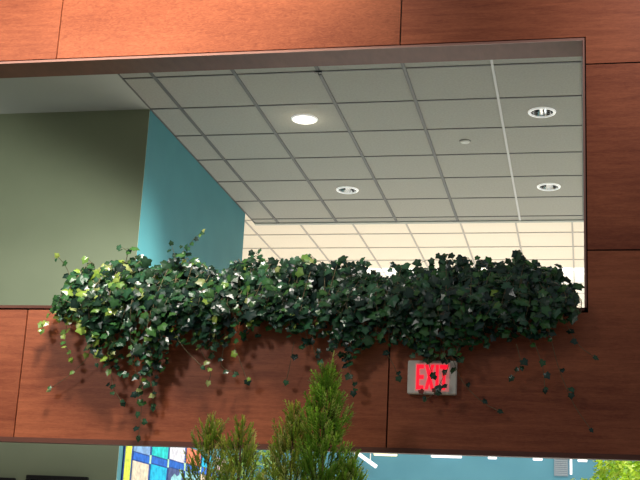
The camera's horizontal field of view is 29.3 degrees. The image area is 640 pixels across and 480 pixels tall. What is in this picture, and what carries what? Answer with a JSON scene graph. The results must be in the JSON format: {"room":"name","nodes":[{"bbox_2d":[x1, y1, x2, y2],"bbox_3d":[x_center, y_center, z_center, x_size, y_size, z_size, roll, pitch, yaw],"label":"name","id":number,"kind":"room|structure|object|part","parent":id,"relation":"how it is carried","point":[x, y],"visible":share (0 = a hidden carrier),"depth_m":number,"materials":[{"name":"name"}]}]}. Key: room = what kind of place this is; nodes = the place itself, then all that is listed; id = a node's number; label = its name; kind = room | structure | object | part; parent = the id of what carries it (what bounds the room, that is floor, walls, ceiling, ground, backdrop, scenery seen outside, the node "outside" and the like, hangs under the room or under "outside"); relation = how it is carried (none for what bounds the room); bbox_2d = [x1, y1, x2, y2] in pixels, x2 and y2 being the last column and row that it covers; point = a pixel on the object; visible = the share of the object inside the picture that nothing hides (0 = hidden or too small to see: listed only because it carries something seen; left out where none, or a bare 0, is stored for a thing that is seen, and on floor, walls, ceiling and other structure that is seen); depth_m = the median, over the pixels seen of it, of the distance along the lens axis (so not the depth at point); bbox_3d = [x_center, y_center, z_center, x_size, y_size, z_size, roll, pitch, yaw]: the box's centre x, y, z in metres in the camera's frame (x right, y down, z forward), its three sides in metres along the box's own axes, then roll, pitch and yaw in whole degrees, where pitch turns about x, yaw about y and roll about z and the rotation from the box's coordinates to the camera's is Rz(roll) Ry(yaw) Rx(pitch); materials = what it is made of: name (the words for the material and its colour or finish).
{"room":"lobby","nodes":[
{"label":"lobby","id":0,"kind":"room"},
{"bbox_2d":[0,109,149,479],"bbox_3d":[-3.262,1.431,9.279,3.708,5.157,0.004,0,-15,12],"label":"wall","id":1,"kind":"structure","parent":0,"point":[71,183],"depth_m":9.46,"materials":[{"name":"green paint"}]},
{"bbox_2d":[0,477,15,479],"bbox_3d":[-2.579,2.103,8.921,0.685,0.750,0.036,0,-15,12],"label":"display board","id":2,"kind":"object","parent":1,"relation":"attached to","point":[1,478],"visible":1,"depth_m":8.94,"materials":[{"name":"black plastic"}]},
{"bbox_2d":[26,475,88,479],"bbox_3d":[-1.922,2.073,8.787,0.475,0.750,0.036,0,-15,12],"label":"display board","id":3,"kind":"object","parent":1,"relation":"attached to","point":[28,477],"visible":1,"depth_m":8.87,"materials":[{"name":"black plastic"}]},
{"bbox_2d":[116,110,244,479],"bbox_3d":[-1.219,1.630,10.290,0.140,5.500,2.839,0,-15,12],"label":"wall","id":4,"kind":"structure","parent":0,"point":[180,198],"depth_m":10.27,"materials":[{"name":"teal paint"}]},
{"bbox_2d":[121,446,224,479],"bbox_3d":[-1.190,2.536,10.021,0.018,1.705,2.655,0,-15,12],"label":"mosaic","id":5,"kind":"object","parent":4,"relation":"attached to","point":[138,462],"visible":0.62,"depth_m":9.60,"materials":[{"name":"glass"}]},
{"bbox_2d":[0,56,583,222],"bbox_3d":[0.552,-0.891,9.758,11.000,0.057,5.135,0,-15,12],"label":"ceiling","id":6,"kind":"structure","parent":0,"point":[391,133],"depth_m":9.77,"materials":[{"name":"tile"}]},
{"bbox_2d":[291,114,317,124],"bbox_3d":[-0.118,-1.014,9.606,0.210,0.163,0.210,0,-15,12],"label":"recessed light","id":7,"kind":"object","parent":6,"relation":"in","point":[305,119],"visible":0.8,"depth_m":9.60,"materials":[{"name":"white"}]},
{"bbox_3d":[-0.121,-0.953,9.590,0.170,0.002,0.170,0,-15,12],"label":"bulb","id":8,"kind":"part","parent":7,"relation":"part of","materials":[{"name":"white glass"}]},
{"bbox_2d":[336,186,358,193],"bbox_3d":[0.255,-0.529,11.331,0.210,0.163,0.210,0,-15,12],"label":"recessed light","id":9,"kind":"object","parent":6,"relation":"in","point":[344,189],"visible":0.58,"depth_m":11.37,"materials":[{"name":"white metal"}]},
{"bbox_2d":[459,139,470,143],"bbox_3d":[1.172,-0.794,9.895,0.094,0.013,0.094,0,-15,12],"label":"sprinkler cover","id":10,"kind":"object","parent":6,"relation":"attached to","point":[463,141],"visible":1,"depth_m":9.88,"materials":[{"name":"grey metal"}]},
{"bbox_3d":[1.172,-0.794,9.895,0.084,0.013,0.084,0,-15,12],"label":"plate","id":11,"kind":"part","parent":10,"relation":"part of","materials":[{"name":"grey metal"}]},
{"bbox_2d":[528,107,555,117],"bbox_3d":[1.671,-1.028,9.223,0.210,0.163,0.210,0,-15,12],"label":"recessed light","id":12,"kind":"object","parent":6,"relation":"in","point":[538,112],"visible":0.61,"depth_m":9.26,"materials":[{"name":"white metal"}]},
{"bbox_2d":[537,183,560,190],"bbox_3d":[2.045,-0.543,10.947,0.210,0.163,0.210,0,-15,12],"label":"recessed light","id":13,"kind":"object","parent":6,"relation":"in","point":[545,186],"visible":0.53,"depth_m":10.98,"materials":[{"name":"white metal"}]},
{"bbox_2d":[0,0,639,454],"bbox_3d":[-0.030,-0.651,7.036,11.000,3.680,0.376,0,-15,12],"label":"wall","id":14,"kind":"structure","parent":0,"point":[607,389],"depth_m":6.56,"materials":[{"name":"brown wood"}]},
{"bbox_3d":[-3.587,0.753,7.223,3.937,0.712,0.020,0,-15,12],"label":"wood panel","id":15,"kind":"part","parent":14,"relation":"part of","materials":[{"name":"brown wood"}]},
{"bbox_3d":[-3.460,-1.754,7.900,3.937,1.431,0.020,0,-15,12],"label":"wood panel","id":16,"kind":"part","parent":14,"relation":"part of","materials":[{"name":"brown wood"}]},
{"bbox_3d":[-0.650,0.731,6.593,2.055,0.712,0.020,0,-15,12],"label":"wood panel","id":17,"kind":"part","parent":14,"relation":"part of","materials":[{"name":"brown wood"}]},
{"bbox_3d":[-0.523,-1.775,7.270,2.055,1.431,0.020,0,-15,12],"label":"wood panel","id":18,"kind":"part","parent":14,"relation":"part of","materials":[{"name":"brown wood"}]},
{"bbox_2d":[0,38,586,311],"bbox_3d":[-2.011,-0.315,7.280,7.018,1.511,0.217,0,-15,12],"label":"trim","id":19,"kind":"structure","parent":14,"relation":"attached to","point":[569,47],"depth_m":7.03,"materials":[{"name":"brown wood"}]},
{"bbox_2d":[0,436,639,460],"bbox_3d":[-0.154,1.085,6.398,11.000,0.026,0.056,0,-15,12],"label":"trim","id":20,"kind":"structure","parent":14,"relation":"attached to","point":[381,450],"depth_m":6.26,"materials":[{"name":"brown wood"}]},
{"bbox_2d":[407,360,456,394],"bbox_3d":[0.577,0.708,6.295,0.251,0.172,0.052,0,-15,12],"label":"exit sign","id":21,"kind":"object","parent":14,"relation":"attached to","point":[419,372],"visible":0.9,"depth_m":6.28,"materials":[{"name":"silver"}]},
{"bbox_3d":[0.575,0.703,6.275,0.174,0.145,0.003,0,-15,12],"label":"plate","id":22,"kind":"part","parent":21,"relation":"part of","materials":[{"name":"red plastic"}]},
{"bbox_3d":[2.809,0.549,5.895,4.988,1.038,0.020,0,-15,12],"label":"wood panel","id":23,"kind":"part","parent":14,"relation":"part of","materials":[{"name":"brown wood"}]},
{"bbox_3d":[2.924,-1.727,6.510,4.988,1.592,0.020,0,-15,12],"label":"wood panel","id":24,"kind":"part","parent":14,"relation":"part of","materials":[{"name":"brown wood"}]},
{"bbox_3d":[3.352,-0.459,6.061,3.972,1.029,0.020,0,-15,12],"label":"wood panel","id":25,"kind":"part","parent":14,"relation":"part of","materials":[{"name":"brown wood"}]},
{"bbox_3d":[-0.088,0.552,6.724,3.000,0.228,0.270,0,-15,12],"label":"trough","id":26,"kind":"object","parent":14,"relation":"attached to","visible":0},
{"bbox_2d":[37,245,142,391],"bbox_3d":[-1.268,0.436,6.809,0.547,0.854,0.548,-1,-16,15],"label":"ivy plant","id":27,"kind":"object","parent":26,"relation":"in","point":[87,288],"visible":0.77,"depth_m":6.67,"materials":[{"name":"green plant"}]},
{"bbox_2d":[90,254,186,441],"bbox_3d":[-0.978,0.575,6.698,0.559,1.069,0.547,0,-15,12],"label":"ivy plant","id":28,"kind":"object","parent":26,"relation":"in","point":[136,297],"visible":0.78,"depth_m":6.56,"materials":[{"name":"green plant"}]},
{"bbox_2d":[133,229,245,386],"bbox_3d":[-0.677,0.379,6.701,0.519,0.912,0.549,0,-15,12],"label":"ivy plant","id":29,"kind":"object","parent":26,"relation":"in","point":[198,278],"visible":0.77,"depth_m":6.53,"materials":[{"name":"green plant"}]},
{"bbox_2d":[194,248,313,385],"bbox_3d":[-0.366,0.414,6.630,0.632,0.785,0.526,0,-15,12],"label":"ivy plant","id":30,"kind":"object","parent":26,"relation":"in","point":[257,279],"visible":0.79,"depth_m":6.49,"materials":[{"name":"green plant"}]},
{"bbox_2d":[263,254,376,397],"bbox_3d":[0.014,0.436,6.537,0.645,0.833,0.506,0,-15,12],"label":"ivy plant","id":31,"kind":"object","parent":26,"relation":"in","point":[323,286],"visible":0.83,"depth_m":6.39,"materials":[{"name":"green plant"}]},
{"bbox_2d":[331,257,441,381],"bbox_3d":[0.378,0.407,6.467,0.591,0.722,0.540,0,-15,12],"label":"ivy plant","id":32,"kind":"object","parent":26,"relation":"in","point":[387,292],"visible":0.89,"depth_m":6.29,"materials":[{"name":"green plant"}]},
{"bbox_2d":[401,250,532,413],"bbox_3d":[0.779,0.472,6.371,0.660,0.882,0.556,-4,-17,25],"label":"ivy plant","id":33,"kind":"object","parent":26,"relation":"in","point":[458,284],"visible":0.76,"depth_m":6.22,"materials":[{"name":"green plant"}]},
{"bbox_2d":[474,258,598,432],"bbox_3d":[1.101,0.510,6.287,0.648,0.962,0.524,0,-15,12],"label":"ivy plant","id":34,"kind":"object","parent":26,"relation":"in","point":[542,291],"visible":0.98,"depth_m":6.16,"materials":[{"name":"green plant"}]},
{"bbox_2d":[242,214,583,307],"bbox_3d":[2.789,0.544,16.062,13.292,0.010,8.300,0,-15,12],"label":"ceiling","id":35,"kind":"structure","parent":0,"point":[561,243],"depth_m":14.51,"materials":[{"name":"beige tile"}]},
{"bbox_2d":[254,219,583,224],"bbox_3d":[2.900,-0.379,11.863,7.280,0.405,0.058,0,-15,12],"label":"trim","id":36,"kind":"structure","parent":35,"relation":"attached to","point":[561,220],"depth_m":12.20,"materials":[{"name":"grey paint"}]},
{"bbox_2d":[228,449,639,479],"bbox_3d":[3.467,5.226,19.082,13.300,3.605,0.150,0,-15,12],"label":"wall","id":37,"kind":"structure","parent":0,"point":[401,466],"depth_m":19.70,"materials":[{"name":"teal paint"}]},
{"bbox_2d":[354,453,377,467],"bbox_3d":[0.764,3.567,19.886,0.392,0.288,0.320,0,-15,12],"label":"wall spotlight","id":38,"kind":"object","parent":37,"relation":"attached to","point":[360,455],"visible":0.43,"depth_m":19.74,"materials":[{"name":"white metal"}]},
{"bbox_2d":[374,453,396,455],"bbox_3d":[1.070,3.490,19.983,0.400,0.063,0.050,0,-15,12],"label":"wall light","id":39,"kind":"object","parent":37,"relation":"attached to","point":[375,454],"visible":0.66,"depth_m":19.96,"materials":[{"name":"beige paint"}]},
{"bbox_2d":[431,455,461,457],"bbox_3d":[2.041,3.483,19.774,0.515,0.063,0.050,0,-15,12],"label":"wall light","id":40,"kind":"object","parent":37,"relation":"attached to","point":[435,456],"visible":0.64,"depth_m":19.75,"materials":[{"name":"beige paint"}]},
{"bbox_2d":[554,459,571,475],"bbox_3d":[3.839,3.576,19.346,0.280,0.300,0.075,0,-15,12],"label":"air vent","id":41,"kind":"object","parent":37,"relation":"in","point":[560,465],"visible":0.8,"depth_m":19.32,"materials":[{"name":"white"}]},
{"bbox_3d":[0.985,3.811,7.204,13.150,0.100,24.000,0,-15,12],"label":"floor","id":42,"kind":"structure","parent":0,"visible":0},
{"bbox_2d":[217,449,288,479],"bbox_3d":[-0.467,2.446,7.488,0.652,2.541,0.656,0,-15,12],"label":"leafy tree","id":43,"kind":"object","parent":42,"relation":"on","point":[267,452],"visible":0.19,"depth_m":7.64,"materials":[{"name":"green plant"}]},
{"bbox_2d":[571,460,639,479],"bbox_3d":[2.506,2.899,9.239,1.366,2.869,1.354,0,-15,12],"label":"leafy tree","id":44,"kind":"object","parent":42,"relation":"on","point":[616,469],"visible":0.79,"depth_m":9.36,"materials":[{"name":"green plant"}]},
{"bbox_3d":[-0.315,2.932,5.345,1.300,0.500,0.600,0,-15,12],"label":"planter box","id":45,"kind":"object","parent":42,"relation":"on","visible":0},
{"bbox_2d":[179,411,264,479],"bbox_3d":[-0.508,1.789,5.715,0.445,1.976,0.333,3,-15,-1],"label":"conifer","id":46,"kind":"object","parent":45,"relation":"on","point":[248,451],"visible":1,"depth_m":5.89,"materials":[{"name":"green plant"}]},
{"bbox_2d":[254,399,326,479],"bbox_3d":[-0.179,1.759,5.679,0.419,2.046,0.393,11,-17,-29],"label":"conifer","id":47,"kind":"object","parent":45,"relation":"on","point":[282,446],"visible":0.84,"depth_m":5.85,"materials":[{"name":"green plant"}]},
{"bbox_2d":[293,351,368,479],"bbox_3d":[0.039,1.634,5.618,0.407,2.278,0.326,5,-15,-7],"label":"conifer","id":48,"kind":"object","parent":45,"relation":"in","point":[331,430],"visible":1,"depth_m":5.77,"materials":[{"name":"green plant"}]}
]}

